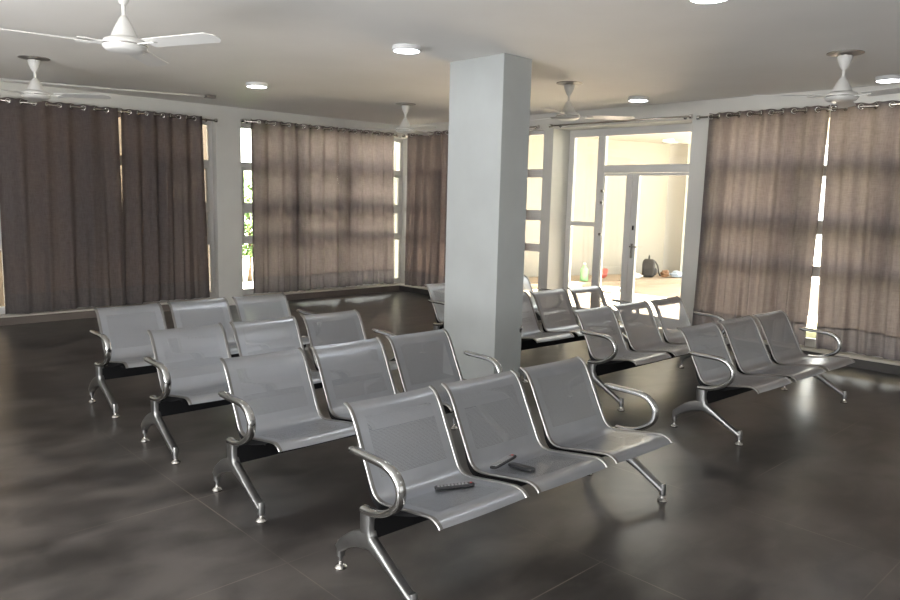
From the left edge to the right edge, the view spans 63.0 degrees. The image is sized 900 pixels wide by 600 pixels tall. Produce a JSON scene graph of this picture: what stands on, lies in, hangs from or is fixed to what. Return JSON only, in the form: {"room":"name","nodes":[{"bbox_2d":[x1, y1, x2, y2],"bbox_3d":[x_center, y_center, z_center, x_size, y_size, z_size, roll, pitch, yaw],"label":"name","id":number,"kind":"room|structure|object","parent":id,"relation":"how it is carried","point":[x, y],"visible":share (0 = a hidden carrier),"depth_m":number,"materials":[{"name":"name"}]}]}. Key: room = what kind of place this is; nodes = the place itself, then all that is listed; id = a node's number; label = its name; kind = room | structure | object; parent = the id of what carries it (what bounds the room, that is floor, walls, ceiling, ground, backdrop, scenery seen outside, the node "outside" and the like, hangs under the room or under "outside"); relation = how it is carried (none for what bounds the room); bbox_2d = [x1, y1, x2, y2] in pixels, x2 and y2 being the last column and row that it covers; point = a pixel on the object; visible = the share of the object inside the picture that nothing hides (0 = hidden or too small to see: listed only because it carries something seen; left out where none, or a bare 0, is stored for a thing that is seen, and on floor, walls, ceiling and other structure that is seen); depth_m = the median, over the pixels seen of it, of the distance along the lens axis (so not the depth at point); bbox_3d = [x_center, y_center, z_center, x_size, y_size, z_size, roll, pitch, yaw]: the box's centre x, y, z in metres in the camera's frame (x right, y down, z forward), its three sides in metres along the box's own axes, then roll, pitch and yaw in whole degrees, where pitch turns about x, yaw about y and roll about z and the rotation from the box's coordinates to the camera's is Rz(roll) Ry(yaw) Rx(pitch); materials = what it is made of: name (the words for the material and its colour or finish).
{"room":"waiting room","nodes":[
{"label":"waiting room","id":0,"kind":"room"},
{"bbox_2d":[0,81,406,306],"bbox_3d":[-4.795,-1.194,9.347,11.370,2.860,0.300,-6,11,-43],"label":"wall","id":1,"kind":"structure","parent":0,"point":[226,133],"depth_m":10.61,"materials":[{"name":"paint"}]},
{"bbox_2d":[0,113,214,313],"bbox_3d":[-4.686,-1.157,9.448,3.460,2.525,0.072,-6,11,-43],"label":"window","id":2,"kind":"structure","parent":1,"relation":"in","point":[208,164],"depth_m":10.53,"materials":[{"name":"white"}]},
{"bbox_2d":[0,99,217,122],"bbox_3d":[-4.506,-2.381,9.147,3.380,0.051,0.105,-6,11,-43],"label":"curtain rod","id":3,"kind":"object","parent":1,"relation":"attached to","point":[205,119],"visible":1,"depth_m":9.27,"materials":[{"name":"silver metal"}]},
{"bbox_2d":[0,97,125,313],"bbox_3d":[-4.751,-1.133,9.049,1.406,2.540,0.114,-6,11,-43],"label":"curtain","id":4,"kind":"object","parent":3,"relation":"hanging from","point":[61,195],"visible":1,"depth_m":9.02,"materials":[{"name":"brown fabric"}]},
{"bbox_2d":[120,109,209,305],"bbox_3d":[-3.843,-1.230,9.908,1.203,2.539,0.115,-6,11,-43],"label":"curtain","id":5,"kind":"object","parent":3,"relation":"hanging from","point":[164,223],"visible":1,"depth_m":9.90,"materials":[{"name":"brown fabric"}]},
{"bbox_2d":[0,283,404,325],"bbox_3d":[-3.436,0.017,10.832,6.985,0.120,0.315,-6,11,-43],"label":"baseboard","id":6,"kind":"structure","parent":1,"relation":"attached to","point":[89,312],"depth_m":10.17,"materials":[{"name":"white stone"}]},
{"bbox_2d":[240,119,398,136],"bbox_3d":[-1.961,-2.685,11.530,2.900,0.051,0.105,-6,11,-43],"label":"curtain rod","id":7,"kind":"object","parent":1,"relation":"attached to","point":[241,120],"visible":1,"depth_m":11.18,"materials":[{"name":"silver metal"}]},
{"bbox_2d":[251,119,337,293],"bbox_3d":[-2.344,-1.409,11.299,1.539,2.565,0.122,-6,11,-43],"label":"curtain","id":8,"kind":"object","parent":7,"relation":"hanging from","point":[295,169],"visible":1,"depth_m":11.27,"materials":[{"name":"brown fabric"}]},
{"bbox_2d":[337,128,393,286],"bbox_3d":[-1.372,-1.513,12.218,1.226,2.565,0.116,-6,11,-43],"label":"curtain","id":9,"kind":"object","parent":7,"relation":"hanging from","point":[365,206],"visible":1,"depth_m":12.20,"materials":[{"name":"brown fabric"}]},
{"bbox_2d":[241,124,402,294],"bbox_3d":[-2.010,-1.440,11.961,3.145,2.525,0.072,-6,11,-43],"label":"window","id":10,"kind":"structure","parent":1,"relation":"in","point":[245,166],"depth_m":12.86,"materials":[{"name":"white"}]},
{"bbox_2d":[0,261,899,599],"bbox_3d":[4.508,0.350,10.844,26.700,0.155,14.700,-6,11,-43],"label":"floor","id":11,"kind":"structure","parent":0,"point":[808,505],"depth_m":4.03,"materials":[{"name":"stone"}]},
{"bbox_2d":[88,293,321,417],"bbox_3d":[-1.956,0.397,6.122,1.854,0.736,0.666,-6,11,-43],"label":"bench","id":12,"kind":"object","parent":11,"relation":"on","point":[119,366],"visible":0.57,"depth_m":5.93,"materials":[{"name":"silver metal"}]},
{"bbox_2d":[141,309,402,464],"bbox_3d":[-1.175,0.539,5.239,1.854,0.736,0.665,-6,11,-42],"label":"bench","id":13,"kind":"object","parent":11,"relation":"on","point":[172,400],"visible":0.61,"depth_m":5.04,"materials":[{"name":"silver metal"}]},
{"bbox_2d":[212,328,507,523],"bbox_3d":[-0.452,0.664,4.467,1.854,0.736,0.665,-6,11,-42],"label":"bench","id":14,"kind":"object","parent":11,"relation":"on","point":[252,427],"visible":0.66,"depth_m":4.30,"materials":[{"name":"silver metal"}]},
{"bbox_2d":[443,53,531,378],"bbox_3d":[0.322,-0.698,6.686,0.360,2.860,0.660,-6,11,-43],"label":"column","id":15,"kind":"structure","parent":11,"relation":"on","point":[490,96],"depth_m":6.49,"materials":[{"name":"paint"}]},
{"bbox_2d":[420,275,566,352],"bbox_3d":[0.543,0.163,8.246,1.854,0.736,0.666,-6,11,-44],"label":"bench","id":16,"kind":"object","parent":11,"relation":"on","point":[432,288],"visible":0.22,"depth_m":7.89,"materials":[{"name":"silver metal"}]},
{"bbox_2d":[334,356,672,599],"bbox_3d":[0.361,0.798,3.647,1.854,0.736,0.666,-6,11,-42],"label":"bench","id":17,"kind":"object","parent":11,"relation":"on","point":[408,497],"visible":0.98,"depth_m":3.52,"materials":[{"name":"grey metal"}]},
{"bbox_2d":[434,481,473,489],"bbox_3d":[0.019,0.831,3.289,0.180,0.034,0.046,0,8,-7],"label":"remote control","id":18,"kind":"object","parent":17,"relation":"on","point":[459,484],"visible":1,"depth_m":3.27,"materials":[{"name":"black plastic"}]},
{"bbox_2d":[490,454,516,468],"bbox_3d":[0.259,0.783,3.563,0.046,0.034,0.180,8,10,40],"label":"remote control","id":19,"kind":"object","parent":17,"relation":"on","point":[505,460],"visible":1,"depth_m":3.54,"materials":[{"name":"black plastic"}]},
{"bbox_2d":[508,462,535,471],"bbox_3d":[0.343,0.799,3.524,0.046,0.039,0.174,-4,10,-34],"label":"remote control","id":20,"kind":"object","parent":17,"relation":"on","point":[512,464],"visible":1,"depth_m":3.50,"materials":[{"name":"black plastic"}]},
{"bbox_2d":[518,285,644,382],"bbox_3d":[1.210,0.293,7.429,1.854,0.736,0.666,-5,10,-40],"label":"bench","id":21,"kind":"object","parent":11,"relation":"on","point":[556,332],"visible":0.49,"depth_m":7.48,"materials":[{"name":"silver metal"}]},
{"bbox_2d":[601,286,619,292],"bbox_3d":[2.958,-0.186,13.607,0.380,0.090,0.380,-6,11,-43],"label":"bowl","id":22,"kind":"object","parent":11,"relation":"on","point":[608,289],"visible":0.95,"depth_m":13.54,"materials":[{"name":"white plastic"}]},
{"bbox_2d":[569,296,734,411],"bbox_3d":[1.870,0.423,6.612,1.854,0.736,0.666,-6,11,-42],"label":"bench","id":23,"kind":"object","parent":11,"relation":"on","point":[605,359],"visible":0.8,"depth_m":6.48,"materials":[{"name":"silver metal"}]},
{"bbox_2d":[670,309,854,445],"bbox_3d":[2.532,0.548,5.832,1.854,0.736,0.666,-5,10,-41],"label":"bench","id":24,"kind":"object","parent":11,"relation":"on","point":[721,382],"visible":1,"depth_m":5.75,"materials":[{"name":"silver metal"}]},
{"bbox_2d":[0,0,899,124],"bbox_3d":[-0.403,-1.968,4.581,11.370,0.200,12.990,-6,11,-43],"label":"ceiling","id":25,"kind":"structure","parent":0,"point":[321,58],"depth_m":5.95,"materials":[{"name":"paint"}]},
{"bbox_2d":[0,55,110,101],"bbox_3d":[-3.765,-2.090,6.946,1.090,0.374,1.239,1,8,-1],"label":"ceiling fan","id":26,"kind":"object","parent":25,"relation":"hanging from","point":[34,92],"visible":1,"depth_m":6.91,"materials":[{"name":"white metal"}]},
{"bbox_2d":[0,78,215,98],"bbox_3d":[-4.037,-2.499,8.684,2.449,0.036,0.118,-3,9,-27],"label":"cable conduit","id":27,"kind":"object","parent":25,"relation":"attached to","point":[3,79],"visible":1,"depth_m":8.74,"materials":[{"name":"white plastic"}]},
{"bbox_2d":[0,0,220,66],"bbox_3d":[-1.772,-1.651,4.245,1.090,0.404,1.239,5,9,24],"label":"ceiling fan","id":28,"kind":"object","parent":25,"relation":"hanging from","point":[123,39],"visible":1,"depth_m":4.24,"materials":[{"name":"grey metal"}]},
{"bbox_2d":[246,82,267,87],"bbox_3d":[-2.148,-2.388,8.173,0.236,0.043,0.236,-6,11,-43],"label":"ceiling light","id":29,"kind":"object","parent":25,"relation":"attached to","point":[248,84],"visible":1,"depth_m":8.09,"materials":[{"name":"white plastic"}]},
{"bbox_2d":[247,86,265,87],"bbox_3d":[-2.148,-2.372,8.175,0.208,0.010,0.208,-6,11,-43],"label":"diffuser","id":30,"kind":"object","parent":29,"relation":"attached to","point":[247,86],"depth_m":8.15,"materials":[{"name":"white plastic"}]},
{"bbox_2d":[352,103,435,134],"bbox_3d":[-0.518,-2.411,9.829,1.239,0.374,1.090,5,9,26],"label":"ceiling fan","id":31,"kind":"object","parent":25,"relation":"hanging from","point":[405,127],"visible":1,"depth_m":9.64,"materials":[{"name":"white metal"}]},
{"bbox_2d":[392,43,420,53],"bbox_3d":[-0.352,-2.037,5.963,0.236,0.043,0.236,-6,11,-43],"label":"ceiling light","id":32,"kind":"object","parent":25,"relation":"attached to","point":[403,48],"visible":1,"depth_m":5.89,"materials":[{"name":"white plastic"}]},
{"bbox_2d":[394,49,418,53],"bbox_3d":[-0.352,-2.020,5.965,0.208,0.010,0.208,-6,11,-43],"label":"diffuser","id":33,"kind":"object","parent":32,"relation":"attached to","point":[403,51],"depth_m":5.95,"materials":[{"name":"white plastic"}]},
{"bbox_2d":[530,81,634,120],"bbox_3d":[1.148,-2.083,7.769,1.239,0.374,1.090,-4,9,-33],"label":"ceiling fan","id":34,"kind":"object","parent":25,"relation":"hanging from","point":[568,113],"visible":0.98,"depth_m":7.61,"materials":[{"name":"white metal"}]},
{"bbox_2d":[628,96,648,101],"bbox_3d":[2.191,-2.332,8.541,0.236,0.043,0.236,-6,11,-43],"label":"ceiling light","id":35,"kind":"object","parent":25,"relation":"attached to","point":[633,98],"visible":1,"depth_m":8.46,"materials":[{"name":"white plastic"}]},
{"bbox_2d":[630,100,646,101],"bbox_3d":[2.190,-2.316,8.543,0.208,0.010,0.208,-6,11,-43],"label":"diffuser","id":36,"kind":"object","parent":35,"relation":"attached to","point":[630,100],"depth_m":8.54,"materials":[{"name":"white plastic"}]},
{"bbox_2d":[689,0,725,3],"bbox_3d":[1.493,-1.749,4.221,0.236,0.043,0.236,-6,11,-43],"label":"ceiling light","id":37,"kind":"object","parent":25,"relation":"attached to","point":[693,1],"visible":1,"depth_m":4.27,"materials":[{"name":"white plastic"}]},
{"bbox_2d":[691,0,724,2],"bbox_3d":[1.492,-1.733,4.223,0.208,0.010,0.208,-6,11,-43],"label":"diffuser","id":38,"kind":"object","parent":37,"relation":"attached to","point":[694,1],"depth_m":4.27,"materials":[{"name":"white plastic"}]},
{"bbox_2d":[759,50,899,107],"bbox_3d":[2.963,-1.770,5.832,1.090,0.374,1.239,2,8,1],"label":"ceiling fan","id":39,"kind":"object","parent":25,"relation":"hanging from","point":[842,94],"visible":1,"depth_m":5.78,"materials":[{"name":"white metal"}]},
{"bbox_2d":[875,75,899,82],"bbox_3d":[4.063,-2.044,6.798,0.236,0.043,0.236,-6,11,-43],"label":"ceiling light","id":40,"kind":"object","parent":25,"relation":"attached to","point":[884,78],"visible":1,"depth_m":6.74,"materials":[{"name":"white plastic"}]},
{"bbox_2d":[876,79,899,82],"bbox_3d":[4.063,-2.027,6.800,0.208,0.010,0.208,-6,11,-43],"label":"diffuser","id":41,"kind":"object","parent":40,"relation":"attached to","point":[877,80],"depth_m":6.78,"materials":[{"name":"white plastic"}]},
{"bbox_2d":[394,135,669,277],"bbox_3d":[1.851,-1.880,15.170,6.563,2.960,0.250,-2,9,-26],"label":"wall","id":42,"kind":"structure","parent":0,"point":[653,189],"depth_m":15.77,"materials":[{"name":"beige paint"}]},
{"bbox_2d":[528,273,681,288],"bbox_3d":[2.202,-0.380,14.872,6.028,0.090,1.250,-2,9,-25],"label":"ledge","id":43,"kind":"object","parent":42,"relation":"attached to","point":[612,279],"depth_m":15.04,"materials":[{"name":"stone"}]},
{"bbox_2d":[580,263,587,280],"bbox_3d":[2.668,-0.560,14.606,0.160,0.362,0.160,-6,11,-43],"label":"bottle","id":44,"kind":"object","parent":43,"relation":"on","point":[584,270],"visible":1,"depth_m":14.55,"materials":[{"name":"green plastic"}]},
{"bbox_2d":[602,268,607,277],"bbox_3d":[3.166,-0.579,15.257,0.293,0.245,0.227,-6,11,-43],"label":"bag","id":45,"kind":"object","parent":43,"relation":"on","point":[604,270],"visible":0.56,"depth_m":15.18,"materials":[{"name":"red plastic"}]},
{"bbox_2d":[635,272,642,277],"bbox_3d":[3.884,-0.517,15.394,0.388,0.118,0.299,-6,11,-43],"label":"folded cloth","id":46,"kind":"object","parent":43,"relation":"on","point":[637,275],"visible":0.48,"depth_m":15.32,"materials":[{"name":"white fabric"}]},
{"bbox_2d":[642,255,660,277],"bbox_3d":[4.318,-0.724,15.729,0.385,0.470,0.441,4,8,18],"label":"backpack","id":47,"kind":"object","parent":43,"relation":"on","point":[648,265],"visible":1,"depth_m":15.57,"materials":[{"name":"black fabric"}]},
{"bbox_2d":[660,270,668,276],"bbox_3d":[4.594,-0.570,15.732,0.212,0.166,0.207,-6,11,-43],"label":"parcel","id":48,"kind":"object","parent":43,"relation":"on","point":[665,273],"visible":1,"depth_m":15.67,"materials":[{"name":"brown cardboard"}]},
{"bbox_2d":[669,270,681,276],"bbox_3d":[4.898,-0.561,15.813,0.471,0.141,0.311,-6,11,-43],"label":"plastic bag","id":49,"kind":"object","parent":43,"relation":"on","point":[675,273],"visible":0.72,"depth_m":15.68,"materials":[{"name":"white plastic"}]},
{"bbox_2d":[402,84,899,326],"bbox_3d":[3.643,-0.857,8.420,0.420,2.860,12.690,-6,11,-43],"label":"wall","id":50,"kind":"structure","parent":0,"point":[556,139],"depth_m":9.15,"materials":[{"name":"paint"}]},
{"bbox_2d":[402,125,539,136],"bbox_3d":[0.246,-2.620,11.454,0.105,0.051,3.000,-6,11,-43],"label":"curtain rod","id":51,"kind":"object","parent":50,"relation":"attached to","point":[536,126],"visible":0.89,"depth_m":10.48,"materials":[{"name":"silver metal"}]},
{"bbox_2d":[405,130,448,290],"bbox_3d":[-0.318,-1.468,12.115,0.122,2.575,1.347,-6,11,-44],"label":"curtain","id":52,"kind":"object","parent":51,"relation":"hanging from","point":[427,155],"visible":0.73,"depth_m":12.20,"materials":[{"name":"brown fabric"}]},
{"bbox_2d":[404,131,543,301],"bbox_3d":[0.303,-1.368,11.852,0.072,2.525,3.260,-6,11,-43],"label":"window","id":53,"kind":"structure","parent":50,"relation":"in","point":[532,173],"depth_m":10.84,"materials":[{"name":"white metal"}]},
{"bbox_2d":[549,114,692,127],"bbox_3d":[2.143,-2.297,9.469,0.105,0.051,2.150,-6,11,-43],"label":"curtain rod","id":54,"kind":"object","parent":50,"relation":"attached to","point":[690,116],"visible":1,"depth_m":9.33,"materials":[{"name":"silver metal"}]},
{"bbox_2d":[562,123,691,328],"bbox_3d":[2.410,-0.993,9.957,0.115,2.645,2.100,-6,11,-43],"label":"door","id":55,"kind":"structure","parent":50,"relation":"in","point":[633,173],"depth_m":10.06,"materials":[{"name":"white metal"}]},
{"bbox_2d":[399,284,899,374],"bbox_3d":[2.163,0.255,10.111,0.435,0.120,8.490,-6,11,-43],"label":"baseboard","id":56,"kind":"structure","parent":50,"relation":"attached to","point":[872,363],"depth_m":7.70,"materials":[{"name":"stone"}]},
{"bbox_2d":[696,103,899,119],"bbox_3d":[4.054,-1.952,7.473,0.105,0.051,3.300,-6,11,-43],"label":"curtain rod","id":57,"kind":"object","parent":50,"relation":"attached to","point":[698,117],"visible":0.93,"depth_m":7.81,"materials":[{"name":"silver metal"}]},
{"bbox_2d":[692,105,829,344],"bbox_3d":[3.406,-0.829,8.218,0.116,2.545,1.371,-6,11,-43],"label":"curtain","id":58,"kind":"object","parent":57,"relation":"hanging from","point":[763,179],"visible":0.84,"depth_m":8.17,"materials":[{"name":"brown fabric"}]},
{"bbox_2d":[815,100,899,360],"bbox_3d":[4.413,-0.659,7.169,0.114,2.545,1.561,-6,11,-43],"label":"curtain","id":59,"kind":"object","parent":57,"relation":"hanging from","point":[859,296],"visible":0.98,"depth_m":7.43,"materials":[{"name":"brown fabric"}]},
{"bbox_2d":[771,112,881,357],"bbox_3d":[4.119,-0.720,7.861,0.072,2.525,2.800,-6,11,-43],"label":"window","id":60,"kind":"structure","parent":50,"relation":"in","point":[811,342],"depth_m":8.00,"materials":[{"name":"white metal"}]},
{"bbox_2d":[662,144,690,272],"bbox_3d":[5.136,-2.002,16.630,0.250,2.960,0.662,-3,9,-28],"label":"wall","id":61,"kind":"structure","parent":0,"point":[677,189],"depth_m":16.48,"materials":[{"name":"beige paint"}]},
{"bbox_2d":[585,118,829,144],"bbox_3d":[4.549,-3.116,13.245,7.830,0.150,9.500,-6,11,-43],"label":"ceiling","id":62,"kind":"structure","parent":0,"point":[684,137],"depth_m":14.91,"materials":[{"name":"beige paint"}]},
{"label":"outside","id":63,"kind":"structure","parent":0,"visible":0},
{"bbox_2d":[242,234,821,288],"bbox_3d":[2.073,0.317,12.481,70.000,0.340,65.000,-6,11,-43],"label":"ground","id":64,"kind":"structure","parent":63,"point":[246,284],"depth_m":19.04,"materials":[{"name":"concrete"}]},
{"bbox_2d":[0,117,209,305],"bbox_3d":[-8.889,-3.300,9.353,11.750,7.150,2.600,-6,11,-43],"label":"neighbouring building","id":65,"kind":"structure","parent":64,"relation":"on","point":[119,118],"depth_m":11.43,"materials":[{"name":"stone"}]},
{"bbox_2d":[242,171,252,280],"bbox_3d":[-4.142,-1.541,15.182,2.127,2.298,2.107,-6,11,-43],"label":"leafy bush","id":66,"kind":"object","parent":64,"relation":"on","point":[246,249],"visible":0.09,"depth_m":14.63,"materials":[{"name":"green plant"}]},
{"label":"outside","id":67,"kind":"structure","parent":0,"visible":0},
{"bbox_2d":[806,323,816,338],"bbox_3d":[13.204,0.703,9.951,15.330,0.125,12.000,-6,11,-43],"label":"yard","id":68,"kind":"structure","parent":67,"point":[812,326],"depth_m":9.92,"materials":[{"name":"beige"}]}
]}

